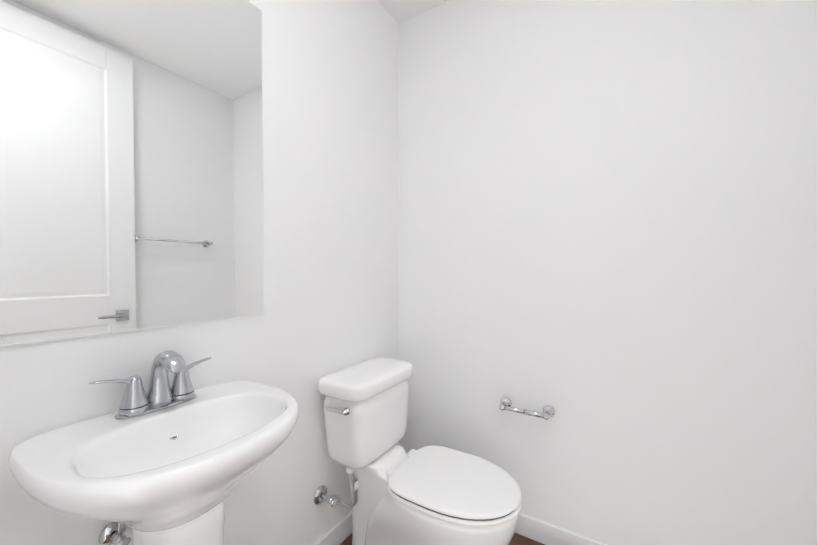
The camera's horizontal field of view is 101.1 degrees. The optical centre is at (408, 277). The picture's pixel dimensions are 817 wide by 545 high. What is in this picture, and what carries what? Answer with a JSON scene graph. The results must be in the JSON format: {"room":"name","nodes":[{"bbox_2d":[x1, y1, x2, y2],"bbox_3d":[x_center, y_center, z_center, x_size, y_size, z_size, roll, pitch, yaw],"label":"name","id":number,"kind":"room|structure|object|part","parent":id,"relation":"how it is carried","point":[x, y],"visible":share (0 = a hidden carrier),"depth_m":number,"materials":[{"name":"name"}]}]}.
{"room":"bathroom","nodes":[
{"label":"bathroom","id":0,"kind":"room"},
{"bbox_2d":[0,0,397,544],"bbox_3d":[-0.525,-0.106,1.214,0.120,2.550,1.836,1,1,32],"label":"wall","id":1,"kind":"structure","parent":0,"point":[330,115],"depth_m":1.27,"materials":[{"name":"white paint"}]},
{"bbox_2d":[0,0,264,347],"bbox_3d":[-0.651,-0.382,0.883,0.006,1.028,0.606,1,1,32],"label":"mirror","id":2,"kind":"object","parent":1,"relation":"attached to","point":[131,171],"visible":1,"depth_m":0.82,"materials":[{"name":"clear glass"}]},
{"bbox_2d":[314,511,351,544],"bbox_3d":[-0.469,1.122,1.199,0.013,0.095,1.596,1,1,32],"label":"baseboard","id":3,"kind":"structure","parent":1,"relation":"attached to","point":[340,532],"depth_m":1.46,"materials":[{"name":"white paint"}]},
{"bbox_2d":[378,0,448,23],"bbox_3d":[-0.142,-1.393,0.107,2.470,0.060,3.286,1,1,32],"label":"ceiling","id":4,"kind":"structure","parent":0,"point":[399,11],"depth_m":1.72,"materials":[{"name":"white paint"}]},
{"bbox_2d":[340,533,544,544],"bbox_3d":[-0.142,1.216,0.149,2.470,0.060,3.286,1,1,32],"label":"floor","id":5,"kind":"structure","parent":0,"point":[518,539],"depth_m":1.49,"materials":[{"name":"brown wood"}]},
{"bbox_2d":[7,350,298,544],"bbox_3d":[-0.492,0.676,0.762,0.418,1.001,0.497,1,1,32],"label":"sink","id":6,"kind":"object","parent":5,"relation":"on","point":[162,462],"visible":1,"depth_m":0.70,"materials":[{"name":"ceramic"}]},
{"bbox_2d":[89,350,210,419],"bbox_3d":[-0.586,0.247,0.814,0.133,0.144,0.256,1,1,32],"label":"faucet","id":7,"kind":"object","parent":6,"relation":"on","point":[161,402],"depth_m":0.81,"materials":[{"name":"silver metal"}]},
{"bbox_2d":[314,357,521,544],"bbox_3d":[0.049,0.778,1.322,0.760,0.779,0.440,1,1,32],"label":"toilet","id":8,"kind":"object","parent":5,"relation":"on","point":[432,495],"visible":0.98,"depth_m":1.27,"materials":[{"name":"ceramic"}]},
{"bbox_3d":[-0.269,0.496,1.266,0.110,0.027,0.020,1,1,32],"label":"lever","id":9,"kind":"part","parent":8,"relation":"part of","materials":[{"name":"silver metal"}]},
{"bbox_3d":[-0.165,0.422,1.450,0.242,0.070,0.440,1,1,32],"label":"tank lid","id":10,"kind":"part","parent":8,"relation":"part of","materials":[{"name":"ceramic"}]},
{"bbox_3d":[-0.165,0.597,1.452,0.212,0.287,0.406,1,1,32],"label":"tank","id":11,"kind":"part","parent":8,"relation":"part of","materials":[{"name":"ceramic"}]},
{"bbox_3d":[0.170,0.758,1.249,0.484,0.034,0.374,1,1,32],"label":"seat","id":12,"kind":"part","parent":8,"relation":"part of","materials":[{"name":"white plastic"}]},
{"bbox_3d":[0.178,0.743,1.244,0.461,0.024,0.372,1,1,32],"label":"seat lid","id":13,"kind":"part","parent":8,"relation":"part of","materials":[{"name":"white plastic"}]},
{"bbox_2d":[398,0,816,544],"bbox_3d":[0.644,-0.110,1.503,1.570,2.550,0.120,1,1,32],"label":"wall","id":14,"kind":"structure","parent":0,"point":[607,230],"depth_m":1.32,"materials":[{"name":"white paint"}]},
{"bbox_2d":[499,397,554,419],"bbox_3d":[0.511,0.580,1.480,0.237,0.052,0.074,1,1,32],"label":"paper holder","id":15,"kind":"object","parent":14,"relation":"attached to","point":[548,411],"visible":1,"depth_m":1.46,"materials":[{"name":"silver metal"}]},
{"bbox_2d":[515,512,606,544],"bbox_3d":[0.609,1.118,1.466,1.544,0.095,0.013,1,1,32],"label":"baseboard","id":16,"kind":"structure","parent":14,"relation":"attached to","point":[538,530],"depth_m":1.46,"materials":[{"name":"white paint"}]}
]}

